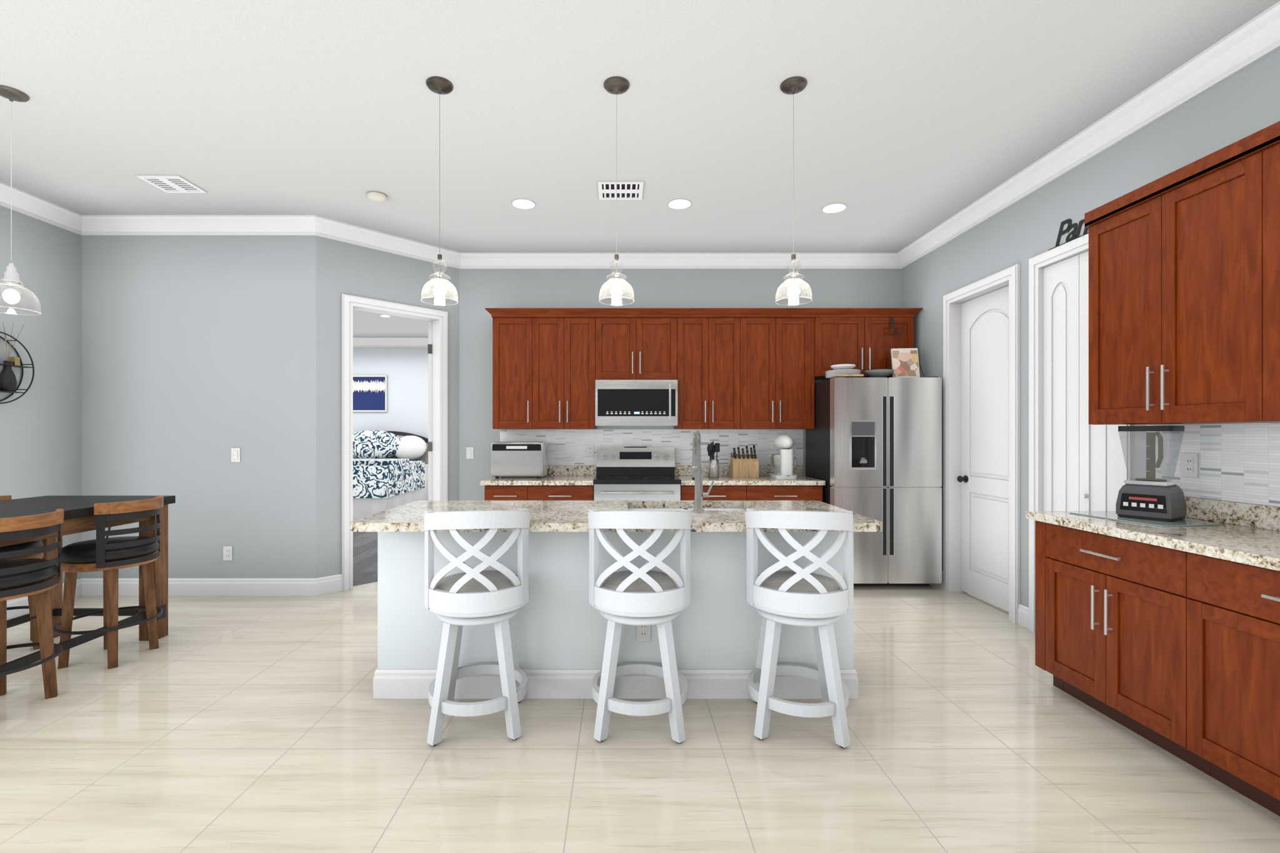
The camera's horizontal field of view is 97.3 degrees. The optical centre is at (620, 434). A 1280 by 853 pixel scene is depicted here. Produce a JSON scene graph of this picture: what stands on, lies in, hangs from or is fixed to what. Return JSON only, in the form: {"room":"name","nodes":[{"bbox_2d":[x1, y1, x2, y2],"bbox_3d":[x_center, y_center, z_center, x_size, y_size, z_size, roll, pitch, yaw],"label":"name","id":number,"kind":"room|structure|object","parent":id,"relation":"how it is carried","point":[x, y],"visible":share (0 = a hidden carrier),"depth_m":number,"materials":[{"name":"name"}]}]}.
{"room":"kitchen and dining room","nodes":[
{"label":"kitchen and dining room","id":0,"kind":"room"},
{"bbox_2d":[0,205,81,583],"bbox_3d":[-4.480,-0.220,0.767,0.120,3.080,7.935,0,0,0],"label":"wall","id":1,"kind":"structure","parent":0,"point":[40,437],"depth_m":4.31,"materials":[{"name":"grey paint"}]},
{"bbox_2d":[0,322,34,403],"bbox_3d":[-4.361,-0.510,3.900,0.116,0.600,0.510,0,0,0],"label":"shelf","id":2,"kind":"object","parent":1,"relation":"attached to","point":[8,382],"visible":1,"depth_m":4.01,"materials":[{"name":"black metal"}]},
{"bbox_2d":[6,578,81,618],"bbox_3d":[-4.412,1.250,0.707,0.016,0.140,7.815,0,0,0],"label":"baseboard","id":3,"kind":"structure","parent":1,"relation":"attached to","point":[23,601],"depth_m":4.14,"materials":[{"name":"white wood"}]},
{"bbox_2d":[0,181,89,236],"bbox_3d":[-4.367,-1.694,0.707,0.105,0.132,7.815,0,0,0],"label":"crown molding","id":4,"kind":"structure","parent":1,"relation":"attached to","point":[24,202],"depth_m":4.23,"materials":[{"name":"white wood"}]},
{"bbox_2d":[81,236,315,578],"bbox_3d":[-3.460,-0.220,4.675,1.920,3.080,0.120,0,0,0],"label":"wall","id":5,"kind":"structure","parent":0,"point":[198,358],"depth_m":4.62,"materials":[{"name":"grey paint"}]},
{"bbox_2d":[81,575,339,595],"bbox_3d":[-3.370,1.250,4.615,2.041,0.140,0.031,0,0,0],"label":"baseboard","id":6,"kind":"structure","parent":5,"relation":"attached to","point":[241,586],"depth_m":4.60,"materials":[{"name":"white wood"}]},
{"bbox_2d":[223,546,232,560],"bbox_3d":[-3.220,0.974,4.611,0.072,0.116,0.008,0,0,0],"label":"outlet","id":7,"kind":"object","parent":5,"relation":"attached to","point":[227,550],"depth_m":4.61,"materials":[{"name":"white plastic"}]},
{"bbox_2d":[231,448,240,462],"bbox_3d":[-3.155,0.170,4.610,0.072,0.116,0.009,0,0,0],"label":"light switch","id":8,"kind":"object","parent":5,"relation":"attached to","point":[235,452],"depth_m":4.61,"materials":[{"name":"white plastic"}]},
{"bbox_2d":[82,215,894,269],"bbox_3d":[-0.820,-1.694,5.029,6.960,0.132,1.040,0,0,0],"label":"crown molding","id":9,"kind":"structure","parent":5,"relation":"attached to","point":[92,225],"depth_m":5.39,"materials":[{"name":"white wood"}]},
{"bbox_2d":[315,236,459,578],"bbox_3d":[-2.088,-0.220,5.124,0.120,3.080,1.406,0,0,44],"label":"wall","id":10,"kind":"structure","parent":0,"point":[344,268],"depth_m":4.75,"materials":[{"name":"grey paint"}]},
{"bbox_2d":[341,293,448,590],"bbox_3d":[-2.065,0.068,5.148,0.170,2.505,0.970,0,0,44],"label":"door frame","id":11,"kind":"structure","parent":10,"relation":"attached to","point":[438,319],"depth_m":5.01,"materials":[{"name":"white wood"}]},
{"bbox_2d":[427,321,431,500],"bbox_3d":[-1.973,0.106,5.850,0.040,2.404,0.804,0,0,-17],"label":"bedroom door","id":12,"kind":"structure","parent":10,"relation":"in","point":[429,353],"depth_m":5.47,"materials":[{"name":"white wood"}]},
{"bbox_2d":[353,347,428,438],"bbox_3d":[-3.950,-0.220,10.360,4.900,3.080,0.120,0,0,0],"label":"wall","id":13,"kind":"structure","parent":0,"point":[405,370],"depth_m":10.30,"materials":[{"name":"paint"}]},
{"bbox_2d":[353,375,387,411],"bbox_3d":[-4.630,-0.745,10.284,0.720,0.670,0.028,0,0,0],"label":"framed picture","id":14,"kind":"object","parent":13,"relation":"attached to","point":[370,393],"visible":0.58,"depth_m":10.29,"materials":[{"name":"blue paper"}]},
{"bbox_2d":[353,336,428,347],"bbox_3d":[-3.975,-1.674,10.232,4.550,0.172,0.137,0,0,0],"label":"crown molding","id":15,"kind":"structure","parent":13,"relation":"attached to","point":[358,342],"depth_m":10.24,"materials":[{"name":"white wood"}]},
{"bbox_2d":[0,531,1279,852],"bbox_3d":[-1.725,1.370,3.600,9.350,0.100,13.800,0,0,0],"label":"floor","id":16,"kind":"structure","parent":0,"point":[240,724],"depth_m":2.27,"materials":[{"name":"tile"}]},
{"bbox_2d":[0,495,43,649],"bbox_3d":[-3.736,0.852,3.330,0.486,0.936,0.483,0,0,0],"label":"dining chair","id":17,"kind":"object","parent":16,"relation":"on","point":[31,607],"visible":0.31,"depth_m":3.43,"materials":[{"name":"brown wood"}]},
{"bbox_2d":[0,508,63,699],"bbox_3d":[-3.014,0.852,2.700,0.485,0.936,0.482,0,0,0],"label":"dining chair","id":18,"kind":"object","parent":16,"relation":"on","point":[39,579],"visible":1,"depth_m":2.74,"materials":[{"name":"brown wood"}]},
{"bbox_2d":[0,495,175,672],"bbox_3d":[-3.375,0.863,2.830,0.848,0.914,1.800,0,0,0],"label":"dining table","id":19,"kind":"object","parent":16,"relation":"on","point":[79,516],"visible":0.54,"depth_m":3.53,"materials":[{"name":"brown wood"}]},
{"bbox_2d":[52,495,163,669],"bbox_3d":[-3.019,0.852,3.330,0.486,0.936,0.483,0,0,0],"label":"dining chair","id":20,"kind":"object","parent":16,"relation":"on","point":[109,557],"visible":0.98,"depth_m":3.19,"materials":[{"name":"brown wood"}]},
{"bbox_2d":[353,430,428,520],"bbox_3d":[-4.235,0.624,9.188,1.740,1.393,2.165,0,0,0],"label":"bed","id":21,"kind":"object","parent":16,"relation":"on","point":[390,469],"visible":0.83,"depth_m":8.89,"materials":[{"name":"fabric"}]},
{"bbox_2d":[423,508,530,746],"bbox_3d":[-0.646,0.821,2.576,0.468,0.998,0.468,0,0,0],"label":"stool","id":22,"kind":"object","parent":16,"relation":"on","point":[499,599],"visible":1,"depth_m":2.42,"materials":[{"name":"white paint"}]},
{"bbox_2d":[484,485,534,500],"bbox_3d":[-0.980,0.883,5.249,0.440,0.874,0.597,0,0,0],"label":"base cabinet","id":23,"kind":"object","parent":16,"relation":"on","point":[491,492],"depth_m":4.95,"materials":[{"name":"brown wood"}]},
{"bbox_2d":[535,485,593,500],"bbox_3d":[-0.559,0.883,5.249,0.641,0.874,0.597,0,0,0],"label":"base cabinet","id":24,"kind":"object","parent":16,"relation":"on","point":[542,492],"depth_m":4.95,"materials":[{"name":"brown wood"}]},
{"bbox_2d":[480,475,595,485],"bbox_3d":[-0.734,0.426,5.231,0.992,0.040,0.633,0,0,0],"label":"countertop","id":25,"kind":"structure","parent":24,"relation":"on","point":[545,480],"depth_m":4.92,"materials":[{"name":"beige stone"}]},
{"bbox_2d":[491,441,547,478],"bbox_3d":[-0.950,0.237,5.301,0.470,0.335,0.398,0,0,0],"label":"toaster oven","id":26,"kind":"object","parent":25,"relation":"on","point":[519,459],"visible":1,"depth_m":5.14,"materials":[{"name":"silver metal"}]},
{"bbox_2d":[370,515,862,698],"bbox_3d":[-0.025,0.883,3.123,2.422,0.874,0.627,0,0,0],"label":"kitchen island","id":27,"kind":"object","parent":16,"relation":"on","point":[560,623],"depth_m":2.82,"materials":[{"name":"paint"}]},
{"bbox_2d":[350,523,881,533],"bbox_3d":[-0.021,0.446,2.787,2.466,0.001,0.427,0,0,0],"label":"island countertop","id":28,"kind":"structure","parent":27,"relation":"on","point":[379,527],"depth_m":2.57,"materials":[{"name":"beige stone"}]},
{"bbox_2d":[385,500,847,515],"bbox_3d":[-0.021,0.426,3.225,2.466,0.040,0.450,0,0,0],"label":"island countertop","id":29,"kind":"structure","parent":27,"relation":"on","point":[417,507],"depth_m":3.16,"materials":[{"name":"beige stone"}]},
{"bbox_2d":[627,505,749,515],"bbox_3d":[0.390,0.534,3.198,0.716,0.200,0.419,0,0,0],"label":"sink","id":30,"kind":"object","parent":29,"relation":"in","point":[709,510],"depth_m":3.36,"materials":[{"name":"silver metal"}]},
{"bbox_2d":[690,430,714,513],"bbox_3d":[0.432,0.190,3.006,0.110,0.431,0.203,0,0,0],"label":"pull-down faucet","id":31,"kind":"object","parent":29,"relation":"on","point":[697,477],"visible":1,"depth_m":2.93,"materials":[{"name":"metal"}]},
{"bbox_2d":[593,446,681,500],"bbox_3d":[0.145,0.720,5.179,0.764,1.200,0.681,0,0,0],"label":"range","id":32,"kind":"object","parent":16,"relation":"on","point":[635,474],"visible":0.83,"depth_m":5.41,"materials":[{"name":"silver metal"}]},
{"bbox_2d":[588,509,691,743],"bbox_3d":[0.085,0.821,2.581,0.467,0.998,0.468,0,0,0],"label":"stool","id":33,"kind":"object","parent":16,"relation":"on","point":[635,595],"visible":1,"depth_m":2.42,"materials":[{"name":"white paint"}]},
{"bbox_2d":[680,485,754,500],"bbox_3d":[0.850,0.883,5.249,0.641,0.874,0.597,0,0,0],"label":"base cabinet","id":34,"kind":"object","parent":16,"relation":"on","point":[717,492],"depth_m":4.95,"materials":[{"name":"brown wood"}]},
{"bbox_2d":[755,485,822,501],"bbox_3d":[1.415,0.883,5.249,0.730,0.874,0.597,0,0,0],"label":"base cabinet","id":35,"kind":"object","parent":16,"relation":"on","point":[762,492],"depth_m":4.95,"materials":[{"name":"brown wood"}]},
{"bbox_2d":[676,475,824,485],"bbox_3d":[1.159,0.426,5.231,1.262,0.040,0.633,0,0,0],"label":"countertop","id":36,"kind":"structure","parent":35,"relation":"on","point":[685,480],"depth_m":4.92,"materials":[{"name":"beige stone"}]},
{"bbox_2d":[706,441,719,478],"bbox_3d":[0.868,0.233,5.274,0.119,0.345,0.104,0,0,0],"label":"utensil holder","id":37,"kind":"object","parent":36,"relation":"on","point":[712,449],"visible":1,"depth_m":5.24,"materials":[{"name":"metal"}]},
{"bbox_2d":[729,445,758,478],"bbox_3d":[1.159,0.253,5.320,0.253,0.304,0.180,0,0,0],"label":"knife block","id":38,"kind":"object","parent":36,"relation":"on","point":[743,465],"visible":1,"depth_m":5.23,"materials":[{"name":"brown wood"}]},
{"bbox_2d":[768,434,797,479],"bbox_3d":[1.524,0.202,5.210,0.253,0.405,0.380,0,0,0],"label":"stand mixer","id":39,"kind":"object","parent":36,"relation":"on","point":[781,464],"visible":1,"depth_m":5.07,"materials":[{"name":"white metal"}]},
{"bbox_2d":[745,508,853,748],"bbox_3d":[0.802,0.821,2.568,0.468,0.998,0.468,0,0,0],"label":"stool","id":40,"kind":"object","parent":16,"relation":"on","point":[799,595],"visible":1,"depth_m":2.41,"materials":[{"name":"white paint"}]},
{"bbox_2d":[805,376,941,585],"bbox_3d":[2.259,0.414,5.111,0.907,1.812,0.778,0,0,0],"label":"refrigerator","id":41,"kind":"object","parent":16,"relation":"on","point":[873,448],"visible":0.94,"depth_m":4.75,"materials":[{"name":"silver metal"}]},
{"bbox_2d":[833,374,863,376],"bbox_3d":[1.945,-0.501,4.800,0.230,0.014,0.060,0,0,0],"label":"board","id":42,"kind":"object","parent":41,"relation":"on","point":[850,375],"visible":1,"depth_m":4.77,"materials":[{"name":"brown wood"}]},
{"bbox_2d":[863,369,894,377],"bbox_3d":[2.271,-0.525,4.950,0.248,0.065,0.248,0,0,-45],"label":"dish","id":43,"kind":"object","parent":41,"relation":"on","point":[875,373],"depth_m":4.87,"materials":[{"name":"white ceramic"}]},
{"bbox_2d":[885,348,924,377],"bbox_3d":[2.538,-0.630,5.040,0.260,0.279,0.225,0,0,0],"label":"cutting board","id":44,"kind":"object","parent":41,"relation":"on","point":[905,362],"visible":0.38,"depth_m":5.01,"materials":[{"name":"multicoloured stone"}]},
{"bbox_2d":[1035,521,1203,771],"bbox_3d":[2.479,0.883,2.535,0.597,0.874,0.849,0,0,0],"label":"base cabinet","id":45,"kind":"object","parent":16,"relation":"on","point":[1167,639],"depth_m":2.44,"materials":[{"name":"brown wood"}]},
{"bbox_2d":[1025,511,1279,571],"bbox_3d":[2.462,0.426,1.420,0.632,0.040,3.120,0,0,0],"label":"countertop","id":46,"kind":"structure","parent":45,"relation":"on","point":[1247,545],"depth_m":2.28,"materials":[{"name":"beige stone"}]},
{"bbox_2d":[1070,511,1219,526],"bbox_3d":[2.490,0.403,2.700,0.320,0.005,0.440,0,0,-8],"label":"glass cutting board","id":47,"kind":"object","parent":46,"relation":"on","point":[1110,515],"visible":0.73,"depth_m":2.60,"materials":[{"name":"clear glass"}]},
{"bbox_2d":[1115,425,1186,521],"bbox_3d":[2.562,0.178,2.711,0.260,0.438,0.200,0,0,-32],"label":"blender","id":48,"kind":"object","parent":47,"relation":"on","point":[1150,496],"visible":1,"depth_m":2.66,"materials":[{"name":"black plastic"}]},
{"bbox_2d":[1203,556,1279,816],"bbox_3d":[2.479,0.883,1.785,0.596,0.874,0.888,0,0,0],"label":"base cabinet","id":49,"kind":"object","parent":16,"relation":"on","point":[1241,604],"depth_m":1.98,"materials":[{"name":"brown wood"}]},
{"bbox_2d":[0,0,1279,336],"bbox_3d":[-1.750,-1.820,3.600,9.500,0.120,13.900,0,0,0],"label":"ceiling","id":50,"kind":"structure","parent":0,"point":[915,120],"depth_m":3.04,"materials":[{"name":"white paint"}]},
{"bbox_2d":[0,85,41,315],"bbox_3d":[-3.137,-1.197,2.896,0.215,1.124,0.215,0,0,0],"label":"dining pendant light","id":51,"kind":"object","parent":50,"relation":"hanging from","point":[10,276],"visible":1,"depth_m":2.89,"materials":[{"name":"glass"}]},
{"bbox_2d":[136,175,206,193],"bbox_3d":[-3.145,-1.755,3.950,0.290,0.008,0.260,0,0,0],"label":"ceiling vent","id":52,"kind":"object","parent":50,"relation":"in","point":[172,184],"visible":1,"depth_m":3.94,"materials":[{"name":"white plastic"}]},
{"bbox_2d":[366,191,387,201],"bbox_3d":[-1.790,-1.742,4.136,0.136,0.036,0.136,0,0,0],"label":"smoke detector","id":53,"kind":"object","parent":50,"relation":"attached to","point":[376,196],"visible":1,"depth_m":4.10,"materials":[{"name":"plastic"}]},
{"bbox_2d":[378,314,391,317],"bbox_3d":[-3.490,-1.756,8.340,0.170,0.008,0.170,0,0,0],"label":"recessed light","id":54,"kind":"object","parent":50,"relation":"in","point":[385,315],"visible":0.94,"depth_m":8.34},
{"bbox_2d":[420,76,458,305],"bbox_3d":[-0.910,-1.214,2.830,0.179,1.092,0.179,0,0,0],"label":"pendant light","id":55,"kind":"object","parent":50,"relation":"hanging from","point":[438,85],"visible":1,"depth_m":2.82,"materials":[{"name":"glass"}]},
{"bbox_2d":[512,198,534,208],"bbox_3d":[-0.740,-1.756,4.290,0.170,0.008,0.170,0,0,0],"label":"recessed light","id":56,"kind":"object","parent":50,"relation":"in","point":[523,204],"visible":1,"depth_m":4.29,"materials":[{"name":"white plastic"}]},
{"bbox_2d":[598,76,634,305],"bbox_3d":[-0.020,-1.214,2.830,0.179,1.092,0.179,0,0,0],"label":"pendant light","id":57,"kind":"object","parent":50,"relation":"hanging from","point":[616,85],"visible":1,"depth_m":2.82,"materials":[{"name":"glass"}]},
{"bbox_2d":[597,181,643,199],"bbox_3d":[0.000,-1.755,4.055,0.320,0.008,0.290,0,0,0],"label":"ceiling vent","id":58,"kind":"object","parent":50,"relation":"in","point":[628,190],"visible":0.94,"depth_m":4.04,"materials":[{"name":"white plastic"}]},
{"bbox_2d":[668,198,690,208],"bbox_3d":[0.450,-1.756,4.290,0.170,0.008,0.170,0,0,0],"label":"recessed light","id":59,"kind":"object","parent":50,"relation":"in","point":[679,204],"visible":1,"depth_m":4.29,"materials":[{"name":"white plastic"}]},
{"bbox_2d":[775,76,812,305],"bbox_3d":[0.870,-1.214,2.830,0.179,1.092,0.179,0,0,0],"label":"pendant light","id":60,"kind":"object","parent":50,"relation":"hanging from","point":[794,85],"visible":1,"depth_m":2.82,"materials":[{"name":"glass"}]},
{"bbox_2d":[822,203,846,213],"bbox_3d":[1.660,-1.756,4.370,0.170,0.008,0.170,0,0,0],"label":"recessed light","id":61,"kind":"object","parent":50,"relation":"in","point":[834,208],"visible":1,"depth_m":4.36,"materials":[{"name":"white plastic"}]},
{"bbox_2d":[459,269,902,500],"bbox_3d":[0.655,-0.220,5.610,4.490,3.080,0.120,0,0,0],"label":"wall","id":62,"kind":"structure","parent":0,"point":[480,290],"depth_m":5.55,"materials":[{"name":"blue paint"}]},
{"bbox_2d":[466,447,473,458],"bbox_3d":[-1.485,0.185,5.545,0.072,0.116,0.009,0,0,0],"label":"light switch","id":63,"kind":"object","parent":62,"relation":"attached to","point":[469,450],"depth_m":5.54,"materials":[{"name":"white plastic"}]},
{"bbox_2d":[586,445,593,456],"bbox_3d":[-0.300,0.159,5.544,0.072,0.116,0.008,0,0,0],"label":"outlet","id":64,"kind":"object","parent":62,"relation":"attached to","point":[589,448],"depth_m":5.54,"materials":[{"name":"white plastic"}]},
{"bbox_2d":[500,429,803,474],"bbox_3d":[0.305,0.185,5.549,2.990,0.469,0.001,0,0,0],"label":"backsplash","id":65,"kind":"structure","parent":62,"relation":"attached to","point":[566,447],"depth_m":5.55,"materials":[{"name":"tile"}]},
{"bbox_2d":[545,465,802,475],"bbox_3d":[0.280,0.356,5.536,3.020,0.100,0.022,0,0,0],"label":"backsplash","id":66,"kind":"structure","parent":62,"relation":"attached to","point":[552,470],"depth_m":5.53,"materials":[{"name":"beige stone"}]},
{"bbox_2d":[485,308,922,429],"bbox_3d":[0.762,-0.604,5.349,4.009,1.107,0.397,0,0,0],"label":"upper cabinet","id":67,"kind":"object","parent":62,"relation":"attached to","point":[745,368],"visible":0.94,"depth_m":5.22,"materials":[{"name":"brown wood"}]},
{"bbox_2d":[595,379,677,426],"bbox_3d":[0.145,-0.290,5.312,0.754,0.420,0.470,0,0,0],"label":"microwave","id":68,"kind":"object","parent":67,"relation":"attached to","point":[635,402],"visible":1,"depth_m":5.13,"materials":[{"name":"silver metal"}]},
{"bbox_2d":[883,316,902,334],"bbox_3d":[2.500,-0.997,5.168,0.176,0.172,0.024,0,0,0],"label":"hook","id":69,"kind":"object","parent":67,"relation":"attached to","point":[892,322],"visible":1,"depth_m":5.17,"materials":[{"name":"black metal"}]},
{"bbox_2d":[776,448,779,454],"bbox_3d":[1.580,0.159,5.544,0.072,0.116,0.008,0,0,0],"label":"outlet","id":70,"kind":"object","parent":62,"relation":"attached to","point":[778,452],"depth_m":5.54,"materials":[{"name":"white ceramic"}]},
{"bbox_2d":[902,48,1279,607],"bbox_3d":[2.840,-0.220,1.175,0.120,3.080,8.750,0,0,0],"label":"wall","id":71,"kind":"structure","parent":0,"point":[1244,103],"depth_m":3.57,"materials":[{"name":"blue paint"}]},
{"bbox_2d":[933,570,943,588],"bbox_3d":[2.772,1.250,5.182,0.016,0.140,0.735,0,0,0],"label":"baseboard","id":72,"kind":"structure","parent":71,"relation":"attached to","point":[940,585],"depth_m":4.84,"materials":[{"name":"white wood"}]},
{"bbox_2d":[943,264,1019,623],"bbox_3d":[2.840,0.068,4.365,0.170,2.505,0.900,0,0,0],"label":"door frame","id":73,"kind":"structure","parent":71,"relation":"attached to","point":[953,301],"depth_m":4.73,"materials":[{"name":"white wood"}]},
{"bbox_2d":[956,285,1008,611],"bbox_3d":[2.843,0.105,4.365,0.106,2.405,0.724,0,0,0],"label":"hall door","id":74,"kind":"structure","parent":71,"relation":"in","point":[983,479],"depth_m":4.41,"materials":[{"name":"white wood"}]},
{"bbox_2d":[1043,250,1116,511],"bbox_3d":[2.796,0.105,3.428,0.057,2.405,0.579,0,0,0],"label":"door","id":75,"kind":"structure","parent":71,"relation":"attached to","point":[1079,462],"depth_m":3.49,"materials":[{"name":"white wood"}]},
{"bbox_2d":[1028,233,1133,632],"bbox_3d":[2.840,0.068,3.428,0.170,2.505,0.755,0,0,0],"label":"door frame","id":76,"kind":"structure","parent":71,"relation":"attached to","point":[1038,264],"depth_m":3.73,"materials":[{"name":"white wood"}]},
{"bbox_2d":[1055,218,1088,246],"bbox_3d":[2.776,-1.242,3.354,0.003,0.188,0.479,0,0,0],"label":"sign","id":77,"kind":"object","parent":76,"relation":"on","point":[1069,228],"visible":0.6,"depth_m":3.47,"materials":[{"name":"black metal"}]},
{"bbox_2d":[895,0,1279,269],"bbox_3d":[2.727,-1.694,1.175,0.105,0.132,8.750,0,0,0],"label":"crown molding","id":78,"kind":"structure","parent":71,"relation":"attached to","point":[1250,42],"depth_m":3.04,"materials":[{"name":"white wood"}]},
{"bbox_2d":[1084,151,1236,424],"bbox_3d":[2.615,-0.578,2.520,0.327,1.054,0.860,0,0,0],"label":"upper cabinet","id":79,"kind":"object","parent":71,"relation":"attached to","point":[1184,295],"depth_m":2.52,"materials":[{"name":"brown wood"}]},
{"bbox_2d":[1182,453,1198,477],"bbox_3d":[2.774,0.151,2.740,0.008,0.116,0.072,0,0,0],"label":"outlet","id":80,"kind":"object","parent":71,"relation":"attached to","point":[1189,465],"depth_m":2.74,"materials":[{"name":"white plastic"}]},
{"bbox_2d":[1146,422,1279,506],"bbox_3d":[2.779,0.128,1.485,0.001,0.354,2.970,0,0,0],"label":"backsplash","id":81,"kind":"structure","parent":71,"relation":"attached to","point":[1239,462],"depth_m":2.56,"materials":[{"name":"tile"}]},
{"bbox_2d":[1184,496,1279,531],"bbox_3d":[2.767,0.356,1.420,0.022,0.100,3.120,0,0,0],"label":"backsplash","id":82,"kind":"structure","parent":71,"relation":"attached to","point":[1259,516],"depth_m":2.52,"materials":[{"name":"beige stone"}]},
{"bbox_2d":[1236,131,1279,423],"bbox_3d":[2.615,-0.578,1.750,0.327,1.054,0.919,0,0,0],"label":"upper cabinet","id":83,"kind":"object","parent":71,"relation":"attached to","point":[1258,164],"depth_m":2.16,"materials":[{"name":"brown wood"}]}
]}

